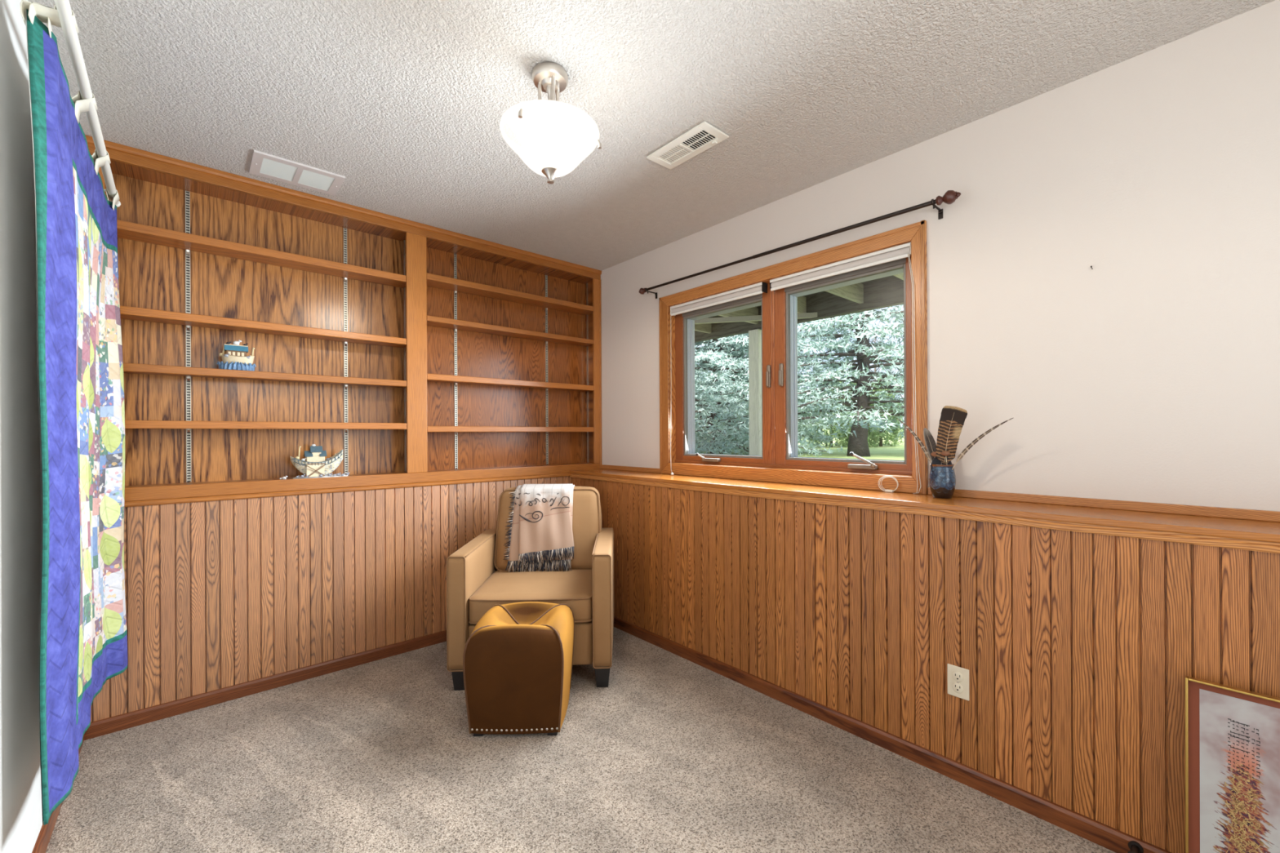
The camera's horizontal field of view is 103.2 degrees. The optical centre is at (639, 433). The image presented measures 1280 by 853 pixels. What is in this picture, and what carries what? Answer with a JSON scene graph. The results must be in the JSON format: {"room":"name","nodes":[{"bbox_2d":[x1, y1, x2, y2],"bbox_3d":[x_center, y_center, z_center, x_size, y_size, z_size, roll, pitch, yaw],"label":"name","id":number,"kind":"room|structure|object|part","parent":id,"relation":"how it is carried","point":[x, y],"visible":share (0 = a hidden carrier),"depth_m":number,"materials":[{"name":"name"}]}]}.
{"room":"library","nodes":[
{"label":"library","id":0,"kind":"room"},
{"bbox_2d":[0,0,42,852],"bbox_3d":[-1.068,0.007,0.612,0.120,2.440,4.320,0,0,-42],"label":"wall","id":1,"kind":"structure","parent":0,"point":[20,469],"depth_m":1.32,"materials":[{"name":"white paint"}]},
{"bbox_2d":[31,735,84,852],"bbox_3d":[-0.954,1.196,0.588,0.012,0.062,3.900,0,0,-42],"label":"baseboard","id":2,"kind":"structure","parent":1,"relation":"attached to","point":[41,845],"depth_m":1.51,"materials":[{"name":"brown wood"}]},
{"bbox_2d":[20,0,128,825],"bbox_3d":[-1.767,-0.047,1.626,0.086,1.987,1.087,0,0,-41],"label":"quilt","id":3,"kind":"object","parent":1,"relation":"attached to","point":[83,634],"visible":0.98,"depth_m":1.38,"materials":[{"name":"multicoloured fabric"}]},
{"bbox_2d":[53,0,120,207],"bbox_3d":[-1.556,-1.018,1.341,0.125,0.173,1.914,0,0,-42],"label":"rod","id":4,"kind":"object","parent":1,"relation":"attached to","point":[63,6],"visible":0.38,"depth_m":1.44,"materials":[{"name":"white metal"}]},
{"bbox_2d":[90,362,570,722],"bbox_3d":[-1.297,0.008,3.095,2.834,2.440,0.300,0,0,-42],"label":"wall","id":5,"kind":"structure","parent":0,"point":[220,594],"depth_m":2.48,"materials":[{"name":"brown wood"}]},
{"bbox_2d":[84,630,446,740],"bbox_3d":[-1.367,1.198,2.820,2.355,0.062,0.012,0,0,-42],"label":"baseboard","id":6,"kind":"structure","parent":5,"relation":"attached to","point":[149,714],"depth_m":2.39,"materials":[{"name":"brown wood"}]},
{"bbox_2d":[84,134,601,506],"bbox_3d":[-1.330,-0.454,2.979,2.633,1.513,0.192,0,0,-42],"label":"bookcase","id":7,"kind":"object","parent":5,"relation":"attached to","point":[499,346],"visible":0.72,"depth_m":2.73,"materials":[{"name":"brown wood"}]},
{"bbox_2d":[216,340,256,371],"bbox_3d":[-1.939,-0.374,2.441,0.150,0.162,0.081,0,0,-42],"label":"figurine","id":8,"kind":"object","parent":7,"relation":"on","point":[236,357],"visible":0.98,"depth_m":2.42,"materials":[{"name":"ceramic"}]},
{"bbox_3d":[-1.893,-0.462,2.603,1.287,1.490,0.008,0,0,-42],"label":"panel","id":9,"kind":"part","parent":7,"relation":"part of","materials":[{"name":"brown wood"}]},
{"bbox_3d":[-1.835,-0.877,2.547,1.266,0.023,0.144,0,0,-42],"label":"shelf","id":10,"kind":"part","parent":7,"relation":"part of","materials":[{"name":"brown wood"}]},
{"bbox_3d":[-1.772,-0.879,2.494,1.180,0.037,0.019,0,0,-42],"label":"shelf","id":11,"kind":"part","parent":7,"relation":"part of","materials":[{"name":"brown wood"}]},
{"bbox_3d":[-1.833,-0.521,2.547,1.266,0.021,0.144,0,0,-42],"label":"shelf","id":12,"kind":"part","parent":7,"relation":"part of","materials":[{"name":"brown wood"}]},
{"bbox_3d":[-1.771,-0.522,2.494,1.180,0.035,0.019,0,0,-42],"label":"shelf","id":13,"kind":"part","parent":7,"relation":"part of","materials":[{"name":"brown wood"}]},
{"bbox_3d":[-1.832,-0.282,2.547,1.266,0.020,0.144,0,0,-42],"label":"shelf","id":14,"kind":"part","parent":7,"relation":"part of","materials":[{"name":"brown wood"}]},
{"bbox_3d":[-1.770,-0.283,2.494,1.180,0.034,0.019,0,0,-42],"label":"shelf","id":15,"kind":"part","parent":7,"relation":"part of","materials":[{"name":"brown wood"}]},
{"bbox_3d":[-1.768,-0.042,2.494,1.180,0.035,0.019,0,0,-42],"label":"shelf","id":16,"kind":"part","parent":7,"relation":"part of","materials":[{"name":"brown wood"}]},
{"bbox_2d":[290,444,350,479],"bbox_3d":[-1.671,0.140,2.654,0.257,0.174,0.107,0,0,-42],"label":"figurine","id":17,"kind":"object","parent":7,"relation":"on","point":[314,464],"visible":1,"depth_m":2.63,"materials":[{"name":"ceramic"}]},
{"bbox_3d":[-1.664,0.128,2.634,0.219,0.077,0.027,0,0,-43],"label":"railing","id":18,"kind":"part","parent":17,"relation":"part of","materials":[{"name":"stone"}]},
{"bbox_3d":[-1.285,-1.178,2.924,2.633,0.065,0.020,0,0,-42],"label":"rail","id":19,"kind":"part","parent":7,"relation":"part of","materials":[{"name":"brown wood"}]},
{"bbox_3d":[-1.374,0.292,2.820,2.351,0.022,0.008,0,0,-42],"label":"moulding","id":20,"kind":"part","parent":7,"relation":"part of","materials":[{"name":"brown wood"}]},
{"bbox_3d":[-1.278,0.251,2.924,2.633,0.058,0.020,0,0,-42],"label":"rail","id":21,"kind":"part","parent":7,"relation":"part of","materials":[{"name":"brown wood"}]},
{"bbox_3d":[-1.342,-0.465,2.985,0.045,1.490,0.152,0,0,-42],"label":"panel","id":22,"kind":"part","parent":7,"relation":"part of","materials":[{"name":"brown wood"}]},
{"bbox_3d":[-0.893,-0.467,3.490,1.298,1.490,0.008,0,0,-42],"label":"panel","id":23,"kind":"part","parent":7,"relation":"part of","materials":[{"name":"brown wood"}]},
{"bbox_3d":[-0.845,-0.336,3.422,1.274,0.022,0.144,0,0,-42],"label":"shelf","id":24,"kind":"part","parent":7,"relation":"part of","materials":[{"name":"brown wood"}]},
{"bbox_3d":[-0.847,-0.676,3.422,1.274,0.017,0.144,0,0,-42],"label":"shelf","id":25,"kind":"part","parent":7,"relation":"part of","materials":[{"name":"brown wood"}]},
{"bbox_3d":[-0.848,-0.921,3.422,1.274,0.022,0.144,0,0,-42],"label":"shelf","id":26,"kind":"part","parent":7,"relation":"part of","materials":[{"name":"brown wood"}]},
{"bbox_3d":[-0.796,-0.677,3.358,1.201,0.031,0.019,0,0,-42],"label":"shelf","id":27,"kind":"part","parent":7,"relation":"part of","materials":[{"name":"brown wood"}]},
{"bbox_3d":[-0.797,-0.922,3.358,1.201,0.036,0.019,0,0,-42],"label":"shelf","id":28,"kind":"part","parent":7,"relation":"part of","materials":[{"name":"brown wood"}]},
{"bbox_3d":[-0.793,-0.031,3.358,1.201,0.035,0.019,0,0,-42],"label":"shelf","id":29,"kind":"part","parent":7,"relation":"part of","materials":[{"name":"brown wood"}]},
{"bbox_3d":[-0.795,-0.337,3.358,1.201,0.036,0.019,0,0,-42],"label":"shelf","id":30,"kind":"part","parent":7,"relation":"part of","materials":[{"name":"brown wood"}]},
{"bbox_3d":[-0.361,-0.469,3.855,0.021,1.490,0.152,0,0,-42],"label":"panel","id":31,"kind":"part","parent":7,"relation":"part of","materials":[{"name":"brown wood"}]},
{"bbox_2d":[45,626,1115,852],"bbox_3d":[-0.020,1.252,1.549,2.984,0.060,4.400,0,0,-42],"label":"floor","id":32,"kind":"structure","parent":0,"point":[677,754],"depth_m":1.80,"materials":[{"name":"carpet"}]},
{"bbox_2d":[462,601,574,736],"bbox_3d":[-0.510,1.005,2.228,0.416,0.439,0.404,0,0,-1],"label":"ottoman","id":33,"kind":"object","parent":32,"relation":"on","point":[517,659],"visible":1,"depth_m":2.04,"materials":[{"name":"brown leather"}]},
{"bbox_2d":[446,485,613,690],"bbox_3d":[-0.541,0.770,2.794,0.784,0.910,0.745,0,0,-2],"label":"armchair","id":34,"kind":"object","parent":32,"relation":"on","point":[477,580],"visible":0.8,"depth_m":2.47,"materials":[{"name":"beige leather"}]},
{"bbox_3d":[-0.862,1.174,2.456,0.076,0.104,0.076,0,0,-2],"label":"leg","id":35,"kind":"part","parent":34,"relation":"part of","materials":[{"name":"black wood"}]},
{"bbox_3d":[-0.886,0.854,2.775,0.092,0.545,0.730,0,0,-2],"label":"arm","id":36,"kind":"part","parent":34,"relation":"part of"},
{"bbox_2d":[469,568,592,622],"bbox_3d":[-0.538,0.849,2.711,0.592,0.152,0.562,0,0,-2],"label":"seat cushion","id":37,"kind":"object","parent":34,"relation":"on","point":[573,588],"depth_m":2.54,"materials":[{"name":"beige leather"}]},
{"bbox_2d":[502,484,574,572],"bbox_3d":[-0.582,0.549,3.015,0.404,0.494,0.309,0,0,-2],"label":"throw blanket","id":38,"kind":"object","parent":34,"relation":"on","point":[540,533],"visible":0.98,"depth_m":2.91,"materials":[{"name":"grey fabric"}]},
{"bbox_2d":[495,485,601,570],"bbox_3d":[-0.537,0.558,3.023,0.620,0.486,0.234,0,0,-2],"label":"cushion","id":39,"kind":"object","parent":34,"relation":"on","point":[586,512],"depth_m":2.96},
{"bbox_3d":[-0.182,1.171,2.479,0.076,0.104,0.076,0,0,-2],"label":"leg","id":40,"kind":"part","parent":34,"relation":"part of","materials":[{"name":"black wood"}]},
{"bbox_3d":[-0.195,0.851,2.799,0.094,0.545,0.730,0,0,-2],"label":"arm","id":41,"kind":"part","parent":34,"relation":"part of"},
{"bbox_2d":[1185,675,1279,852],"bbox_3d":[1.656,0.928,1.101,0.066,0.566,0.644,0,0,-42],"label":"framed print","id":42,"kind":"object","parent":32,"relation":"on","point":[1233,734],"visible":1,"depth_m":1.29,"materials":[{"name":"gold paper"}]},
{"bbox_2d":[27,0,1275,271],"bbox_3d":[-0.032,-1.268,1.549,2.984,0.100,4.400,0,0,-42],"label":"ceiling","id":43,"kind":"structure","parent":0,"point":[417,104],"depth_m":1.78,"materials":[{"name":"white paint"}]},
{"bbox_2d":[248,150,345,195],"bbox_3d":[-1.593,-1.205,2.363,0.344,0.010,0.234,0,0,-42],"label":"ceiling vent","id":44,"kind":"object","parent":43,"relation":"in","point":[262,164],"visible":1,"depth_m":2.35,"materials":[{"name":"white metal"}]},
{"bbox_3d":[-1.648,-1.206,2.315,0.125,0.007,0.166,0,0,-42],"label":"louvre pane","id":45,"kind":"part","parent":44,"relation":"part of","materials":[{"name":"grey plastic"}]},
{"bbox_3d":[-1.538,-1.207,2.412,0.125,0.007,0.166,0,0,-42],"label":"louvre pane","id":46,"kind":"part","parent":44,"relation":"part of","materials":[{"name":"grey plastic"}]},
{"bbox_2d":[518,61,601,183],"bbox_3d":[-0.305,-1.032,1.718,0.332,0.368,0.338,0,0,-42],"label":"ceiling lamp","id":47,"kind":"object","parent":43,"relation":"attached to","point":[551,78],"visible":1,"depth_m":1.70,"materials":[{"name":"silver metal"}]},
{"bbox_3d":[-0.339,-1.117,1.718,0.012,0.146,0.012,0,0,-42],"label":"support rod","id":48,"kind":"part","parent":47,"relation":"part of","materials":[{"name":"silver metal"}]},
{"bbox_3d":[-0.303,-1.139,1.716,0.026,0.066,0.026,0,0,-42],"label":"stem","id":49,"kind":"part","parent":47,"relation":"part of","materials":[{"name":"silver metal"}]},
{"bbox_3d":[-0.303,-1.042,1.716,0.096,0.008,0.096,0,0,-42],"label":"socket plate","id":50,"kind":"part","parent":47,"relation":"part of","materials":[{"name":"white glass"}]},
{"bbox_3d":[-0.287,-1.117,1.683,0.012,0.146,0.012,0,0,-42],"label":"support rod","id":51,"kind":"part","parent":47,"relation":"part of","materials":[{"name":"silver metal"}]},
{"bbox_3d":[-0.283,-1.117,1.746,0.012,0.146,0.012,0,0,-42],"label":"support rod","id":52,"kind":"part","parent":47,"relation":"part of","materials":[{"name":"silver metal"}]},
{"bbox_2d":[646,120,728,169],"bbox_3d":[0.196,-1.209,2.148,0.150,0.018,0.338,0,0,-42],"label":"ceiling vent","id":53,"kind":"object","parent":43,"relation":"in","point":[704,135],"visible":1,"depth_m":2.13,"materials":[{"name":"white plastic"}]},
{"bbox_2d":[568,0,1279,852],"bbox_3d":[0.892,-0.002,2.364,0.449,2.440,4.100,0,0,-42],"label":"wall","id":54,"kind":"structure","parent":0,"point":[1114,541],"depth_m":1.74,"materials":[{"name":"beige paint"}]},
{"bbox_2d":[658,220,928,494],"bbox_3d":[0.700,-0.316,2.739,0.217,1.138,1.594,0,0,-42],"label":"window","id":55,"kind":"structure","parent":54,"relation":"in","point":[780,462],"depth_m":2.68,"materials":[{"name":"brown wood"}]},
{"bbox_3d":[0.160,-0.314,3.272,0.018,1.135,0.078,0,0,-42],"label":"casing","id":56,"kind":"part","parent":55,"relation":"part of","materials":[{"name":"brown wood"}]},
{"bbox_3d":[0.279,-0.315,3.281,0.078,0.999,0.066,0,0,-42],"label":"frame","id":57,"kind":"part","parent":55,"relation":"part of","materials":[{"name":"brown wood"}]},
{"bbox_2d":[670,281,767,315],"bbox_3d":[0.441,-0.784,2.995,0.051,0.060,0.698,0,0,-42],"label":"roller shade","id":58,"kind":"object","parent":55,"relation":"attached to","point":[757,288],"visible":1,"depth_m":2.93,"materials":[{"name":"white fabric"}]},
{"bbox_2d":[670,314,673,475],"bbox_3d":[0.194,-0.254,3.177,0.017,1.020,0.109,0,0,-3],"label":"shade cord","id":59,"kind":"object","parent":58,"relation":"hanging from","point":[672,473],"visible":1,"depth_m":3.22,"materials":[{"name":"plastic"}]},
{"bbox_3d":[0.195,-0.259,3.192,0.009,1.009,0.080,0,0,0],"label":"cord","id":60,"kind":"part","parent":59,"relation":"part of","materials":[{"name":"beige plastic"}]},
{"bbox_3d":[0.487,-0.305,3.020,0.026,0.885,0.604,0,0,-42],"label":"sash","id":61,"kind":"part","parent":55,"relation":"part of","materials":[{"name":"grey"}]},
{"bbox_3d":[0.688,-0.296,2.735,0.016,0.081,0.016,0,0,-42],"label":"lock lever","id":62,"kind":"part","parent":55,"relation":"part of","materials":[{"name":"brown"}]},
{"bbox_3d":[0.739,-0.296,2.677,0.016,0.081,0.016,0,0,-42],"label":"lock lever","id":63,"kind":"part","parent":55,"relation":"part of","materials":[{"name":"brown"}]},
{"bbox_3d":[0.660,-0.851,2.705,0.018,0.068,1.591,0,0,-42],"label":"casing","id":64,"kind":"part","parent":55,"relation":"part of","materials":[{"name":"brown wood"}]},
{"bbox_3d":[0.739,0.159,2.757,0.087,0.047,1.459,0,0,-42],"label":"frame","id":65,"kind":"part","parent":55,"relation":"part of","materials":[{"name":"brown wood"}]},
{"bbox_3d":[0.739,-0.782,2.760,0.077,0.069,1.459,0,0,-42],"label":"frame","id":66,"kind":"part","parent":55,"relation":"part of","materials":[{"name":"brown wood"}]},
{"bbox_3d":[0.665,0.218,2.705,0.018,0.070,1.591,0,0,-42],"label":"casing","id":67,"kind":"part","parent":55,"relation":"part of","materials":[{"name":"brown wood"}]},
{"bbox_2d":[769,241,911,291],"bbox_3d":[0.936,-0.786,2.437,0.051,0.060,0.702,0,0,-42],"label":"roller shade","id":68,"kind":"object","parent":55,"relation":"attached to","point":[900,251],"visible":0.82,"depth_m":2.38,"materials":[{"name":"white fabric"}]},
{"bbox_2d":[907,253,920,493],"bbox_3d":[1.147,-0.259,2.133,0.019,1.018,0.061,0,0,-19],"label":"shade cord","id":69,"kind":"object","parent":68,"relation":"hanging from","point":[908,253],"visible":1,"depth_m":2.13,"materials":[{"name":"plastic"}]},
{"bbox_3d":[0.981,-0.308,2.464,0.026,0.885,0.605,0,0,-42],"label":"sash","id":70,"kind":"part","parent":55,"relation":"part of","materials":[{"name":"grey"}]},
{"bbox_3d":[1.008,0.115,2.301,0.101,0.058,0.014,0,0,-2],"label":"crank handle","id":71,"kind":"part","parent":55,"relation":"part of","materials":[{"name":"beige"}]},
{"bbox_3d":[1.209,-0.320,2.232,0.078,0.999,0.047,0,0,-42],"label":"frame","id":72,"kind":"part","parent":55,"relation":"part of","materials":[{"name":"brown wood"}]},
{"bbox_3d":[1.172,-0.318,2.130,0.018,1.134,0.057,0,0,-42],"label":"casing","id":73,"kind":"part","parent":55,"relation":"part of","materials":[{"name":"brown wood"}]},
{"bbox_2d":[638,190,960,298],"bbox_3d":[0.634,-0.917,2.668,0.106,0.084,1.869,0,0,-42],"label":"curtain rod","id":74,"kind":"object","parent":54,"relation":"attached to","point":[949,197],"visible":1,"depth_m":2.29,"materials":[{"name":"brown metal"}]},
{"bbox_3d":[0.609,-0.929,2.655,0.015,0.033,1.743,0,0,-42],"label":"rod","id":75,"kind":"part","parent":74,"relation":"part of","materials":[{"name":"brown metal"}]},
{"bbox_3d":[1.192,-0.920,2.043,0.094,0.024,0.008,0,0,-42],"label":"bracket arm","id":76,"kind":"part","parent":74,"relation":"part of","materials":[{"name":"brown metal"}]},
{"bbox_2d":[878,475,898,492],"bbox_3d":[1.077,0.215,2.199,0.023,0.073,0.083,0,0,-42],"label":"coil","id":77,"kind":"object","parent":54,"relation":"on","point":[886,476],"visible":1,"depth_m":2.20,"materials":[{"name":"beige plastic"}]},
{"bbox_2d":[613,616,1171,852],"bbox_3d":[0.799,1.188,2.142,0.012,0.062,3.900,0,0,-42],"label":"baseboard","id":78,"kind":"structure","parent":54,"relation":"attached to","point":[1111,838],"depth_m":1.86,"materials":[{"name":"brown wood"}]},
{"bbox_3d":[0.797,0.286,2.143,0.008,0.026,3.898,0,0,-42],"label":"ledge moulding","id":79,"kind":"part","parent":54,"relation":"part of","materials":[{"name":"brown wood"}]},
{"bbox_2d":[928,463,955,498],"bbox_3d":[1.190,0.185,1.998,0.092,0.132,0.092,0,0,-42],"label":"vase","id":80,"kind":"object","parent":54,"relation":"on","point":[942,479],"visible":0.93,"depth_m":1.97,"materials":[{"name":"blue ceramic"}]},
{"bbox_2d":[895,417,931,463],"bbox_3d":[1.111,0.054,2.047,0.145,0.247,0.004,0,0,33],"label":"feather","id":81,"kind":"object","parent":80,"relation":"in","point":[912,432],"visible":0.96,"depth_m":2.04,"materials":[{"name":"beige"}]},
{"bbox_2d":[923,427,936,461],"bbox_3d":[1.156,0.082,2.004,0.066,0.211,0.014,0,0,3],"label":"feather","id":82,"kind":"object","parent":80,"relation":"in","point":[931,445],"visible":0.81,"depth_m":2.01,"materials":[{"name":"beige"}]},
{"bbox_2d":[930,455,952,470],"bbox_3d":[1.177,0.134,1.982,0.074,0.106,0.029,0,0,31],"label":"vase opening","id":83,"kind":"object","parent":80,"relation":"in","point":[935,461],"visible":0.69,"depth_m":1.99,"materials":[{"name":"black"}]},
{"bbox_2d":[941,450,950,464],"bbox_3d":[1.186,0.115,1.962,0.038,0.100,0.030,0,0,-12],"label":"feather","id":84,"kind":"object","parent":80,"relation":"in","point":[945,453],"visible":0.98,"depth_m":1.96,"materials":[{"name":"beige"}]},
{"bbox_2d":[935,405,967,463],"bbox_3d":[1.169,0.041,1.928,0.073,0.293,0.143,0,0,4],"label":"feather","id":85,"kind":"object","parent":80,"relation":"in","point":[952,420],"visible":0.98,"depth_m":1.92,"materials":[{"name":"beige"}]},
{"bbox_2d":[951,417,1013,470],"bbox_3d":[1.249,0.055,1.872,0.008,0.224,0.230,0,0,-27],"label":"feather","id":86,"kind":"object","parent":80,"relation":"in","point":[972,443],"visible":1,"depth_m":1.89,"materials":[{"name":"beige"}]},
{"bbox_2d":[946,663,968,700],"bbox_3d":[1.117,0.871,1.784,0.009,0.108,0.068,0,0,-42],"label":"wall outlet","id":87,"kind":"object","parent":54,"relation":"attached to","point":[957,677],"visible":1,"depth_m":1.78,"materials":[{"name":"beige plastic"}]},
{"bbox_2d":[952,682,963,693],"bbox_3d":[1.115,0.891,1.782,0.003,0.033,0.033,0,0,-42],"label":"receptacle","id":88,"kind":"object","parent":87,"relation":"attached to","point":[957,687],"depth_m":1.78,"materials":[{"name":"beige plastic"}]},
{"bbox_2d":[952,671,963,681],"bbox_3d":[1.115,0.852,1.782,0.003,0.033,0.033,0,0,-42],"label":"receptacle","id":89,"kind":"object","parent":87,"relation":"attached to","point":[957,676],"depth_m":1.78,"materials":[{"name":"beige plastic"}]},
{"bbox_2d":[1127,840,1143,852],"bbox_3d":[1.387,1.176,1.424,0.065,0.032,0.032,0,0,-42],"label":"door stop","id":90,"kind":"object","parent":54,"relation":"attached to","point":[1135,847],"visible":1,"depth_m":1.44,"materials":[{"name":"brown metal"}]},
{"label":"outside","id":91,"kind":"structure","parent":0,"visible":0},
{"bbox_2d":[694,272,903,342],"bbox_3d":[0.887,-1.359,4.837,2.794,0.285,10.000,0,0,-42],"label":"deck","id":92,"kind":"object","parent":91,"point":[886,291],"visible":0.09,"depth_m":5.29,"materials":[{"name":"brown wood"}]},
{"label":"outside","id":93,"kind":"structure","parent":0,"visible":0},
{"bbox_2d":[700,428,904,460],"bbox_3d":[9.906,-0.034,18.175,34.000,0.743,36.000,0,0,-42],"label":"ground","id":94,"kind":"structure","parent":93,"point":[896,452],"depth_m":9.66,"materials":[{"name":"green plant"}]},
{"bbox_2d":[694,333,813,435],"bbox_3d":[3.890,-3.975,18.652,5.993,8.758,6.160,0,0,-42],"label":"spruce tree","id":95,"kind":"object","parent":94,"relation":"on","point":[741,334],"visible":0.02,"depth_m":18.45,"materials":[{"name":"green plant"}]},
{"bbox_2d":[748,328,762,455],"bbox_3d":[1.383,-0.431,5.982,0.150,1.577,0.140,0,0,-42],"label":"post","id":96,"kind":"object","parent":94,"relation":"on","point":[754,335],"visible":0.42,"depth_m":5.92,"materials":[{"name":"grey wood"}]},
{"bbox_2d":[694,332,852,457],"bbox_3d":[1.398,-2.327,9.273,4.644,5.980,4.510,0,0,-42],"label":"spruce tree","id":97,"kind":"object","parent":94,"relation":"on","point":[733,440],"visible":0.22,"depth_m":8.34,"materials":[{"name":"green plant"}]},
{"bbox_2d":[694,304,904,456],"bbox_3d":[3.524,-2.751,8.403,5.900,6.298,5.377,0,0,-10],"label":"spruce tree","id":98,"kind":"object","parent":94,"relation":"on","point":[861,414],"visible":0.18,"depth_m":7.84,"materials":[{"name":"green plant"}]},
{"bbox_2d":[797,413,828,448],"bbox_3d":[3.926,-0.370,12.634,1.569,1.557,1.535,0,0,-42],"label":"evergreen shrub","id":99,"kind":"object","parent":94,"relation":"on","point":[811,444],"visible":0.09,"depth_m":12.21,"materials":[{"name":"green plant"}]},
{"bbox_2d":[806,376,851,447],"bbox_3d":[4.761,-0.594,12.576,1.322,1.890,1.280,0,0,-42],"label":"evergreen shrub","id":100,"kind":"object","parent":94,"relation":"on","point":[833,431],"visible":0.12,"depth_m":12.29,"materials":[{"name":"green plant"}]},
{"bbox_2d":[836,378,882,447],"bbox_3d":[5.297,-0.540,12.373,1.182,1.853,1.133,0,0,-42],"label":"evergreen shrub","id":101,"kind":"object","parent":94,"relation":"on","point":[849,429],"visible":0.07,"depth_m":12.22,"materials":[{"name":"green plant"}]},
{"bbox_2d":[840,323,895,385],"bbox_3d":[8.867,-2.719,20.641,2.471,5.618,2.339,0,0,8],"label":"bare tree","id":102,"kind":"object","parent":94,"relation":"on","point":[878,323],"visible":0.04,"depth_m":20.30,"materials":[{"name":"grey plant"}]},
{"bbox_2d":[869,324,896,380],"bbox_3d":[11.003,-2.646,23.607,2.570,5.277,2.274,0,0,13],"label":"bare tree","id":103,"kind":"object","parent":94,"relation":"on","point":[875,371],"visible":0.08,"depth_m":23.48,"materials":[{"name":"grey plant"}]},
{"bbox_2d":[867,377,904,447],"bbox_3d":[5.766,-0.504,12.212,1.071,1.730,1.163,0,0,-8],"label":"evergreen shrub","id":104,"kind":"object","parent":94,"relation":"on","point":[891,437],"visible":0.18,"depth_m":11.95,"materials":[{"name":"green plant"}]},
{"bbox_3d":[5.776,-0.394,12.177,0.078,1.426,0.078,0,0,-42],"label":"stem","id":105,"kind":"part","parent":104,"relation":"part of","materials":[{"name":"green"}]},
{"bbox_2d":[873,304,904,435],"bbox_3d":[9.964,-2.574,18.739,2.509,5.343,2.413,0,0,-42],"label":"bare tree","id":106,"kind":"object","parent":94,"relation":"on","point":[900,304],"visible":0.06,"depth_m":19.00,"materials":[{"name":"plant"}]}
]}

